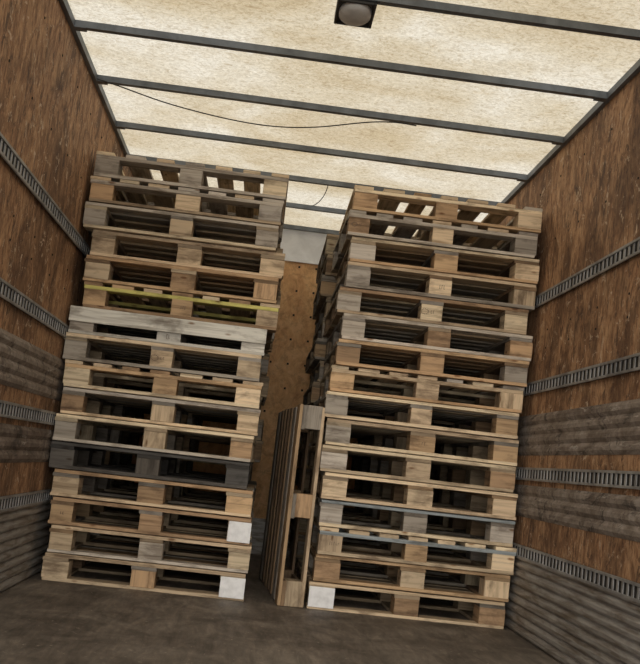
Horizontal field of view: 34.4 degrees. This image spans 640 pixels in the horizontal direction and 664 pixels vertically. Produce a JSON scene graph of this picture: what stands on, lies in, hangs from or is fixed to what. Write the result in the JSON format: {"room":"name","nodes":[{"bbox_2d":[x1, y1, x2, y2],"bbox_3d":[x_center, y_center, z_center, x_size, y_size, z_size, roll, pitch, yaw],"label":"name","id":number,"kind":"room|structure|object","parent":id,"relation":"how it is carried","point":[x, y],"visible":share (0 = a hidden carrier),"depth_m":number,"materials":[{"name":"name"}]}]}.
{"room":"loading area","nodes":[
{"label":"loading area","id":0,"kind":"room"},
{"bbox_2d":[0,0,133,592],"bbox_3d":[-1.314,-0.158,4.481,0.076,2.686,7.740,7,-7,-3],"label":"wall","id":1,"kind":"structure","parent":0,"point":[55,114],"depth_m":4.77,"materials":[{"name":"brown wood"}]},
{"bbox_2d":[0,489,54,511],"bbox_3d":[-1.386,0.733,4.347,0.012,0.068,7.660,7,-7,-3],"label":"track rail","id":2,"kind":"object","parent":1,"relation":"attached to","point":[15,501],"visible":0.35,"depth_m":4.98,"materials":[{"name":"grey metal"}]},
{"bbox_2d":[0,400,55,424],"bbox_3d":[-1.339,0.329,4.400,0.012,0.068,7.660,7,-7,-3],"label":"track rail","id":3,"kind":"object","parent":1,"relation":"attached to","point":[7,409],"visible":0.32,"depth_m":4.80,"materials":[{"name":"grey metal"}]},
{"bbox_2d":[0,277,68,337],"bbox_3d":[-1.286,-0.130,4.459,0.012,0.068,7.660,7,-7,-3],"label":"track rail","id":4,"kind":"object","parent":1,"relation":"attached to","point":[9,293],"visible":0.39,"depth_m":4.64,"materials":[{"name":"grey metal"}]},
{"bbox_2d":[0,132,90,257],"bbox_3d":[-1.230,-0.613,4.521,0.012,0.068,7.660,7,-7,-3],"label":"track rail","id":5,"kind":"object","parent":1,"relation":"attached to","point":[8,154],"visible":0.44,"depth_m":4.54,"materials":[{"name":"grey metal"}]},
{"bbox_2d":[131,228,357,557],"bbox_3d":[-0.272,0.463,8.353,2.663,2.686,0.070,7,-7,-3],"label":"wall","id":6,"kind":"structure","parent":0,"point":[295,330],"depth_m":8.36,"materials":[{"name":"brown wood"}]},
{"bbox_2d":[97,78,416,127],"bbox_3d":[-0.343,-1.198,5.672,1.714,0.015,0.353,7,-7,-5],"label":"cable","id":7,"kind":"structure","parent":0,"point":[97,78],"depth_m":5.69,"materials":[{"name":"black rubber"}]},
{"bbox_2d":[0,554,560,663],"bbox_3d":[-0.182,1.332,4.372,2.683,0.060,7.740,7,-7,-3],"label":"floor","id":8,"kind":"structure","parent":0,"point":[42,621],"depth_m":4.57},
{"bbox_2d":[41,538,245,600],"bbox_3d":[-0.960,1.346,5.971,1.060,0.141,1.204,7,-7,-3],"label":"wooden pallet","id":9,"kind":"object","parent":8,"relation":"on","point":[59,567],"visible":0.62,"depth_m":5.40,"materials":[{"name":"brown wood"}]},
{"bbox_2d":[47,514,251,572],"bbox_3d":[-0.930,1.208,6.002,1.060,0.140,1.200,7,-7,-3],"label":"wooden pallet","id":10,"kind":"object","parent":9,"relation":"on","point":[63,538],"visible":0.73,"depth_m":5.44,"materials":[{"name":"brown wood"}]},
{"bbox_2d":[48,491,253,545],"bbox_3d":[-0.921,1.064,6.012,1.059,0.139,1.204,7,-7,-2],"label":"wooden pallet","id":11,"kind":"object","parent":10,"relation":"on","point":[64,510],"visible":0.8,"depth_m":5.44,"materials":[{"name":"brown wood"}]},
{"bbox_2d":[50,468,254,517],"bbox_3d":[-0.917,0.922,6.043,1.059,0.141,1.200,7,-7,-2],"label":"wooden pallet","id":12,"kind":"object","parent":11,"relation":"on","point":[66,482],"visible":0.88,"depth_m":5.47,"materials":[{"name":"brown wood"}]},
{"bbox_2d":[49,441,250,489],"bbox_3d":[-0.940,0.775,6.058,1.059,0.140,1.200,7,-7,-3],"label":"wooden pallet","id":13,"kind":"object","parent":12,"relation":"on","point":[64,455],"visible":0.99,"depth_m":5.48,"materials":[{"name":"grey wood"}]},
{"bbox_2d":[52,413,255,461],"bbox_3d":[-0.910,0.632,6.060,1.060,0.141,1.200,7,-7,-2],"label":"wooden pallet","id":14,"kind":"object","parent":13,"relation":"on","point":[72,428],"visible":1,"depth_m":5.48,"materials":[{"name":"brown wood"}]},
{"bbox_2d":[60,387,260,438],"bbox_3d":[-0.888,0.495,6.105,1.059,0.140,1.200,7,-7,-3],"label":"wooden pallet","id":15,"kind":"object","parent":14,"relation":"on","point":[74,401],"visible":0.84,"depth_m":5.53,"materials":[{"name":"brown wood"}]},
{"bbox_2d":[63,359,262,409],"bbox_3d":[-0.879,0.350,6.111,1.060,0.141,1.199,7,-7,-3],"label":"wooden pallet","id":16,"kind":"object","parent":15,"relation":"on","point":[77,374],"visible":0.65,"depth_m":5.54,"materials":[{"name":"brown wood"}]},
{"bbox_2d":[62,332,261,388],"bbox_3d":[-0.878,0.204,6.115,1.060,0.140,1.201,7,-7,-3],"label":"wooden pallet","id":17,"kind":"object","parent":16,"relation":"on","point":[89,349],"visible":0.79,"depth_m":5.55,"materials":[{"name":"brown wood"}]},
{"bbox_2d":[68,305,266,364],"bbox_3d":[-0.863,0.064,6.147,1.059,0.141,1.222,7,-7,-4],"label":"wooden pallet","id":18,"kind":"object","parent":17,"relation":"on","point":[83,320],"visible":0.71,"depth_m":5.56,"materials":[{"name":"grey wood"}]},
{"bbox_2d":[82,281,279,352],"bbox_3d":[-0.792,-0.070,6.176,1.060,0.141,1.201,7,-7,-3],"label":"wooden pallet","id":19,"kind":"object","parent":18,"relation":"on","point":[96,295],"visible":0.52,"depth_m":5.61,"materials":[{"name":"brown wood"}]},
{"bbox_2d":[83,255,278,324],"bbox_3d":[-0.786,-0.214,6.188,1.058,0.140,1.199,7,-7,-2],"label":"wooden pallet","id":20,"kind":"object","parent":19,"relation":"on","point":[140,275],"visible":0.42,"depth_m":5.62,"materials":[{"name":"brown wood"}]},
{"bbox_2d":[90,229,284,304],"bbox_3d":[-0.760,-0.353,6.224,1.060,0.141,1.198,7,-7,-3],"label":"wooden pallet","id":21,"kind":"object","parent":20,"relation":"on","point":[110,244],"visible":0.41,"depth_m":5.66,"materials":[{"name":"brown wood"}]},
{"bbox_2d":[83,201,278,251],"bbox_3d":[-0.794,-0.505,6.207,1.060,0.141,1.200,7,-7,-3],"label":"wooden pallet","id":22,"kind":"object","parent":21,"relation":"on","point":[97,216],"visible":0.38,"depth_m":5.64,"materials":[{"name":"brown wood"}]},
{"bbox_2d":[89,175,283,246],"bbox_3d":[-0.771,-0.646,6.230,1.060,0.140,1.200,7,-7,-3],"label":"wooden pallet","id":23,"kind":"object","parent":22,"relation":"on","point":[103,190],"visible":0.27,"depth_m":5.66,"materials":[{"name":"brown wood"}]},
{"bbox_2d":[94,151,288,243],"bbox_3d":[-0.738,-0.786,6.250,1.060,0.140,1.198,7,-7,-3],"label":"wooden pallet","id":24,"kind":"object","parent":23,"relation":"on","point":[107,164],"visible":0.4,"depth_m":5.68,"materials":[{"name":"brown wood"}]},
{"bbox_2d":[259,404,324,607],"bbox_3d":[-0.179,0.980,6.054,0.141,1.059,1.198,8,-7,-7],"label":"wooden pallet","id":25,"kind":"object","parent":8,"relation":"on","point":[285,502],"visible":1,"depth_m":5.64,"materials":[{"name":"brown wood"}]},
{"bbox_2d":[289,545,302,576],"bbox_3d":[0.325,1.672,7.338,1.059,0.141,1.200,7,-7,-2],"label":"wooden pallet","id":26,"kind":"object","parent":8,"relation":"on","point":[297,558],"visible":0.1,"depth_m":6.74,"materials":[{"name":"brown wood"}]},
{"bbox_2d":[290,525,443,571],"bbox_3d":[0.334,1.525,7.327,1.060,0.140,1.200,7,-7,-3],"label":"wooden pallet","id":27,"kind":"object","parent":26,"relation":"on","point":[301,538],"visible":0.11,"depth_m":6.72,"materials":[{"name":"brown wood"}]},
{"bbox_2d":[290,517,451,549],"bbox_3d":[0.327,1.383,7.366,1.057,0.141,1.201,7,-7,-2],"label":"wooden pallet","id":28,"kind":"object","parent":27,"relation":"on","point":[303,521],"visible":0.09,"depth_m":6.76,"materials":[{"name":"brown wood"}]},
{"bbox_2d":[297,487,448,526],"bbox_3d":[0.384,1.248,7.395,1.059,0.140,1.199,7,-7,-3],"label":"wooden pallet","id":29,"kind":"object","parent":28,"relation":"on","point":[358,511],"visible":0.23,"depth_m":7.28,"materials":[{"name":"brown wood"}]},
{"bbox_2d":[295,467,450,503],"bbox_3d":[0.372,1.103,7.422,1.059,0.140,1.200,7,-7,-3],"label":"wooden pallet","id":30,"kind":"object","parent":29,"relation":"on","point":[365,487],"visible":0.34,"depth_m":6.95,"materials":[{"name":"brown wood"}]},
{"bbox_2d":[297,446,448,480],"bbox_3d":[0.364,0.955,7.415,1.060,0.141,1.201,7,-7,-3],"label":"wooden pallet","id":31,"kind":"object","parent":30,"relation":"on","point":[360,463],"visible":0.17,"depth_m":7.00,"materials":[{"name":"brown wood"}]},
{"bbox_2d":[299,431,452,454],"bbox_3d":[0.394,0.814,7.421,1.058,0.140,1.201,7,-7,-2],"label":"wooden pallet","id":32,"kind":"object","parent":31,"relation":"on","point":[363,439],"visible":0.3,"depth_m":6.99,"materials":[{"name":"brown wood"}]},
{"bbox_2d":[342,409,454,432],"bbox_3d":[0.457,0.680,7.463,1.060,0.141,1.199,7,-7,-3],"label":"wooden pallet","id":33,"kind":"object","parent":32,"relation":"on","point":[365,414],"visible":0.04,"depth_m":6.89,"materials":[{"name":"brown wood"}]},
{"bbox_2d":[303,382,448,421],"bbox_3d":[0.430,0.534,7.491,1.060,0.141,1.200,7,-7,-3],"label":"wooden pallet","id":34,"kind":"object","parent":33,"relation":"on","point":[311,395],"visible":0.21,"depth_m":6.88,"materials":[{"name":"brown wood"}]},
{"bbox_2d":[309,361,463,398],"bbox_3d":[0.477,0.395,7.508,1.060,0.140,1.200,7,-7,-3],"label":"wooden pallet","id":35,"kind":"object","parent":34,"relation":"on","point":[316,375],"visible":0.11,"depth_m":6.94,"materials":[{"name":"brown wood"}]},
{"bbox_2d":[305,338,327,373],"bbox_3d":[0.451,0.244,7.492,1.058,0.140,1.200,7,-7,-3],"label":"wooden pallet","id":36,"kind":"object","parent":35,"relation":"on","point":[317,352],"visible":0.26,"depth_m":6.89,"materials":[{"name":"brown wood"}]},
{"bbox_2d":[312,318,327,346],"bbox_3d":[0.500,0.110,7.543,1.060,0.141,1.201,7,-7,-3],"label":"wooden pallet","id":37,"kind":"object","parent":36,"relation":"on","point":[319,333],"visible":0.1,"depth_m":7.29,"materials":[{"name":"brown wood"}]},
{"bbox_2d":[313,297,331,336],"bbox_3d":[0.519,-0.032,7.558,1.060,0.140,1.199,7,-7,-3],"label":"wooden pallet","id":38,"kind":"object","parent":37,"relation":"on","point":[326,305],"visible":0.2,"depth_m":7.32,"materials":[{"name":"brown wood"}]},
{"bbox_2d":[312,275,336,319],"bbox_3d":[0.498,-0.178,7.581,1.060,0.140,1.200,7,-7,-2],"label":"wooden pallet","id":39,"kind":"object","parent":38,"relation":"on","point":[326,288],"visible":0.21,"depth_m":6.98,"materials":[{"name":"brown wood"}]},
{"bbox_2d":[317,255,336,288],"bbox_3d":[0.531,-0.319,7.588,1.060,0.140,1.200,7,-7,-2],"label":"wooden pallet","id":40,"kind":"object","parent":39,"relation":"on","point":[327,268],"visible":0.14,"depth_m":6.98,"materials":[{"name":"brown wood"}]},
{"bbox_2d":[316,234,338,283],"bbox_3d":[0.531,-0.462,7.611,1.060,0.141,1.200,7,-7,-2],"label":"wooden pallet","id":41,"kind":"object","parent":40,"relation":"on","point":[331,239],"visible":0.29,"depth_m":7.01,"materials":[{"name":"brown wood"}]},
{"bbox_2d":[297,559,504,628],"bbox_3d":[0.416,1.518,6.060,1.060,0.141,1.204,7,-7,-3],"label":"wooden pallet","id":42,"kind":"object","parent":8,"relation":"on","point":[319,595],"visible":0.65,"depth_m":5.50,"materials":[{"name":"brown wood"}]},
{"bbox_2d":[303,542,509,601],"bbox_3d":[0.456,1.380,6.088,1.057,0.140,1.200,7,-7,-2],"label":"wooden pallet","id":43,"kind":"object","parent":42,"relation":"on","point":[322,567],"visible":0.64,"depth_m":5.51,"materials":[{"name":"brown wood"}]},
{"bbox_2d":[307,518,516,574],"bbox_3d":[0.476,1.234,6.073,1.060,0.141,1.201,7,-7,-3],"label":"wooden pallet","id":44,"kind":"object","parent":43,"relation":"on","point":[326,540],"visible":0.77,"depth_m":5.51,"materials":[{"name":"brown wood"}]},
{"bbox_2d":[310,492,514,546],"bbox_3d":[0.482,1.094,6.114,1.060,0.141,1.200,7,-7,-3],"label":"wooden pallet","id":45,"kind":"object","parent":44,"relation":"on","point":[327,512],"visible":0.73,"depth_m":5.54,"materials":[{"name":"brown wood"}]},
{"bbox_2d":[309,469,517,519],"bbox_3d":[0.495,0.949,6.116,1.058,0.140,1.199,7,-7,-3],"label":"wooden pallet","id":46,"kind":"object","parent":45,"relation":"on","point":[330,485],"visible":0.89,"depth_m":5.55,"materials":[{"name":"brown wood"}]},
{"bbox_2d":[308,445,515,492],"bbox_3d":[0.489,0.805,6.134,1.058,0.140,1.200,7,-7,-3],"label":"wooden pallet","id":47,"kind":"object","parent":46,"relation":"on","point":[398,466],"visible":0.89,"depth_m":5.56,"materials":[{"name":"brown wood"}]},
{"bbox_2d":[311,418,518,465],"bbox_3d":[0.514,0.667,6.178,1.059,0.141,1.201,7,-7,-3],"label":"wooden pallet","id":48,"kind":"object","parent":47,"relation":"on","point":[336,432],"visible":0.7,"depth_m":5.61,"materials":[{"name":"brown wood"}]},
{"bbox_2d":[313,391,518,439],"bbox_3d":[0.513,0.518,6.163,1.060,0.140,1.199,7,-7,-3],"label":"wooden pallet","id":49,"kind":"object","parent":48,"relation":"on","point":[396,412],"visible":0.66,"depth_m":5.60,"materials":[{"name":"brown wood"}]},
{"bbox_2d":[319,365,523,413],"bbox_3d":[0.550,0.383,6.213,1.060,0.140,1.199,7,-7,-2],"label":"wooden pallet","id":50,"kind":"object","parent":49,"relation":"on","point":[427,389],"visible":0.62,"depth_m":5.64,"materials":[{"name":"brown wood"}]},
{"bbox_2d":[323,339,529,393],"bbox_3d":[0.580,0.239,6.207,1.060,0.141,1.198,7,-7,-2],"label":"wooden pallet","id":51,"kind":"object","parent":50,"relation":"on","point":[469,368],"visible":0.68,"depth_m":5.64,"materials":[{"name":"brown wood"}]},
{"bbox_2d":[325,313,532,361],"bbox_3d":[0.603,0.100,6.241,1.060,0.141,1.199,7,-7,-3],"label":"wooden pallet","id":52,"kind":"object","parent":51,"relation":"on","point":[356,327],"visible":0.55,"depth_m":5.68,"materials":[{"name":"brown wood"}]},
{"bbox_2d":[323,287,528,337],"bbox_3d":[0.587,-0.045,6.267,1.058,0.140,1.201,7,-7,-3],"label":"wooden pallet","id":53,"kind":"object","parent":52,"relation":"on","point":[346,300],"visible":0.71,"depth_m":5.71,"materials":[{"name":"brown wood"}]},
{"bbox_2d":[331,261,536,311],"bbox_3d":[0.632,-0.184,6.278,1.059,0.141,1.201,7,-7,-3],"label":"wooden pallet","id":54,"kind":"object","parent":53,"relation":"on","point":[357,275],"visible":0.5,"depth_m":5.72,"materials":[{"name":"brown wood"}]},
{"bbox_2d":[336,236,539,284],"bbox_3d":[0.658,-0.324,6.303,1.058,0.141,1.200,7,-7,-2],"label":"wooden pallet","id":55,"kind":"object","parent":54,"relation":"on","point":[361,250],"visible":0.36,"depth_m":5.73,"materials":[{"name":"brown wood"}]},
{"bbox_2d":[331,209,537,272],"bbox_3d":[0.642,-0.471,6.315,1.060,0.141,1.201,7,-7,-3],"label":"wooden pallet","id":56,"kind":"object","parent":55,"relation":"on","point":[442,234],"visible":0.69,"depth_m":5.74,"materials":[{"name":"brown wood"}]},
{"bbox_2d":[339,185,542,249],"bbox_3d":[0.679,-0.611,6.329,1.060,0.141,1.200,7,-7,-2],"label":"wooden pallet","id":57,"kind":"object","parent":56,"relation":"on","point":[363,198],"visible":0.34,"depth_m":5.75,"materials":[{"name":"brown wood"}]},
{"bbox_3d":[-1.025,1.503,7.243,1.060,0.141,1.199,7,-7,-3],"label":"wooden pallet","id":58,"kind":"object","parent":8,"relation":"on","visible":0},
{"bbox_2d":[107,508,226,547],"bbox_3d":[-1.040,1.361,7.288,1.060,0.141,1.201,7,-7,-3],"label":"wooden pallet","id":59,"kind":"object","parent":58,"relation":"on","point":[110,508],"visible":0.02,"depth_m":7.21,"materials":[{"name":"brown wood"}]},
{"bbox_2d":[106,488,228,524],"bbox_3d":[-1.035,1.216,7.290,1.059,0.141,1.200,7,-7,-3],"label":"wooden pallet","id":60,"kind":"object","parent":59,"relation":"on","point":[108,507],"visible":0.02,"depth_m":6.81,"materials":[{"name":"brown wood"}]},
{"bbox_2d":[110,478,256,506],"bbox_3d":[-0.983,1.081,7.334,1.059,0.141,1.201,7,-7,-2],"label":"wooden pallet","id":61,"kind":"object","parent":60,"relation":"on","point":[119,484],"visible":0.19,"depth_m":7.28,"materials":[{"name":"brown wood"}]},
{"bbox_2d":[104,450,253,481],"bbox_3d":[-1.010,0.928,7.309,1.060,0.141,1.201,7,-7,-2],"label":"wooden pallet","id":62,"kind":"object","parent":61,"relation":"on","point":[115,458],"visible":0.2,"depth_m":7.23,"materials":[{"name":"brown wood"}]},
{"bbox_2d":[110,426,262,461],"bbox_3d":[-0.943,0.792,7.327,1.060,0.141,1.199,7,-7,-3],"label":"wooden pallet","id":63,"kind":"object","parent":62,"relation":"on","point":[120,435],"visible":0.45,"depth_m":6.76,"materials":[{"name":"brown wood"}]},
{"bbox_2d":[113,404,263,440],"bbox_3d":[-0.935,0.655,7.393,1.060,0.141,1.199,7,-7,-2],"label":"wooden pallet","id":64,"kind":"object","parent":63,"relation":"on","point":[119,410],"visible":0.44,"depth_m":7.09,"materials":[{"name":"brown wood"}]},
{"bbox_2d":[112,379,262,418],"bbox_3d":[-0.948,0.504,7.363,1.060,0.140,1.201,7,-7,-3],"label":"wooden pallet","id":65,"kind":"object","parent":64,"relation":"on","point":[118,386],"visible":0.07,"depth_m":7.21,"materials":[{"name":"brown wood"}]},
{"bbox_2d":[117,359,269,405],"bbox_3d":[-0.905,0.370,7.418,1.060,0.141,1.199,7,-7,-3],"label":"wooden pallet","id":66,"kind":"object","parent":65,"relation":"on","point":[264,379],"visible":0.24,"depth_m":6.85,"materials":[{"name":"brown wood"}]},
{"bbox_2d":[261,354,269,375],"bbox_3d":[-0.905,0.225,7.429,1.060,0.141,1.200,7,-7,-3],"label":"wooden pallet","id":67,"kind":"object","parent":66,"relation":"on","point":[265,361],"visible":0.11,"depth_m":6.87,"materials":[{"name":"brown wood"}]},
{"bbox_3d":[-0.897,0.081,7.445,1.060,0.141,1.199,7,-7,-3],"label":"wooden pallet","id":68,"kind":"object","parent":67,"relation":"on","visible":0},
{"bbox_3d":[-0.884,-0.059,7.482,1.060,0.140,1.200,7,-7,-3],"label":"wooden pallet","id":69,"kind":"object","parent":68,"relation":"on","visible":0},
{"bbox_2d":[228,291,280,317],"bbox_3d":[-0.827,-0.198,7.481,1.058,0.140,1.199,7,-7,-3],"label":"wooden pallet","id":70,"kind":"object","parent":69,"relation":"on","point":[279,295],"visible":0.09,"depth_m":6.92,"materials":[{"name":"brown wood"}]},
{"bbox_2d":[130,154,499,205],"bbox_3d":[-0.024,-1.016,6.992,2.563,0.037,0.048,7,-7,-3],"label":"bow","id":71,"kind":"structure","parent":0,"point":[325,182],"depth_m":6.98,"materials":[{"name":"grey metal"}]},
{"bbox_2d":[67,0,639,235],"bbox_3d":[0.126,-1.317,4.709,2.623,0.001,7.730,7,-7,-3],"label":"ceiling","id":72,"kind":"structure","parent":0,"point":[395,35],"depth_m":5.21,"materials":[{"name":"beige plastic"}]},
{"bbox_2d":[283,224,339,234],"bbox_3d":[-0.117,-0.840,8.446,2.563,0.037,0.048,7,-7,-3],"label":"bow","id":73,"kind":"object","parent":72,"relation":"attached to","point":[286,226],"visible":0.17,"depth_m":8.43,"materials":[{"name":"metal"}]},
{"bbox_2d":[286,202,345,214],"bbox_3d":[-0.071,-0.926,7.732,2.563,0.037,0.048,7,-7,-3],"label":"bow","id":74,"kind":"object","parent":72,"relation":"attached to","point":[288,204],"visible":0.17,"depth_m":7.72,"materials":[{"name":"metal"}]},
{"bbox_2d":[116,121,526,181],"bbox_3d":[0.021,-1.100,6.305,2.563,0.037,0.048,7,-7,-3],"label":"bow","id":75,"kind":"object","parent":72,"relation":"attached to","point":[119,124],"visible":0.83,"depth_m":6.29,"materials":[{"name":"metal"}]},
{"bbox_2d":[97,75,563,144],"bbox_3d":[0.069,-1.191,5.555,2.563,0.037,0.048,7,-7,-3],"label":"bow","id":76,"kind":"object","parent":72,"relation":"attached to","point":[556,140],"depth_m":5.54,"materials":[{"name":"grey metal"}]},
{"bbox_2d":[74,20,606,101],"bbox_3d":[0.113,-1.275,4.868,2.563,0.037,0.048,7,-7,-3],"label":"bow","id":77,"kind":"object","parent":72,"relation":"attached to","point":[80,25],"visible":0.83,"depth_m":4.86,"materials":[{"name":"metal"}]},
{"bbox_2d":[334,0,376,28],"bbox_3d":[0.146,-1.332,4.293,0.160,0.067,0.230,7,-7,-3],"label":"ceiling lamp","id":78,"kind":"object","parent":72,"relation":"attached to","point":[356,13],"depth_m":4.25,"materials":[{"name":"plastic"}]},
{"bbox_2d":[368,0,639,40],"bbox_3d":[0.156,-1.357,4.189,2.563,0.037,0.048,7,-7,-3],"label":"bow","id":79,"kind":"object","parent":72,"relation":"attached to","point":[422,5],"visible":1,"depth_m":4.21,"materials":[{"name":"metal"}]},
{"bbox_2d":[482,59,639,663],"bbox_3d":[1.259,0.157,4.607,0.076,2.686,7.740,7,-7,-3],"label":"wall","id":80,"kind":"structure","parent":0,"point":[586,188],"depth_m":4.78,"materials":[{"name":"brown wood"}]},
{"bbox_2d":[513,542,639,603],"bbox_3d":[1.127,1.041,4.471,0.012,0.068,7.660,7,-7,-3],"label":"track rail","id":81,"kind":"object","parent":80,"relation":"attached to","point":[628,589],"visible":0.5,"depth_m":4.43,"materials":[{"name":"grey metal"}]},
{"bbox_2d":[515,467,639,489],"bbox_3d":[1.174,0.636,4.523,0.012,0.068,7.660,7,-7,-3],"label":"track rail","id":82,"kind":"object","parent":80,"relation":"attached to","point":[604,478],"visible":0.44,"depth_m":4.59,"materials":[{"name":"grey metal"}]},
{"bbox_2d":[523,353,639,396],"bbox_3d":[1.227,0.178,4.582,0.012,0.068,7.660,7,-7,-3],"label":"track rail","id":83,"kind":"object","parent":80,"relation":"attached to","point":[631,363],"visible":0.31,"depth_m":4.71,"materials":[{"name":"grey metal"}]},
{"bbox_2d":[535,237,639,308],"bbox_3d":[1.283,-0.305,4.645,0.012,0.068,7.660,7,-7,-3],"label":"track rail","id":84,"kind":"object","parent":80,"relation":"attached to","point":[630,250],"visible":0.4,"depth_m":4.83,"materials":[{"name":"grey metal"}]}
]}

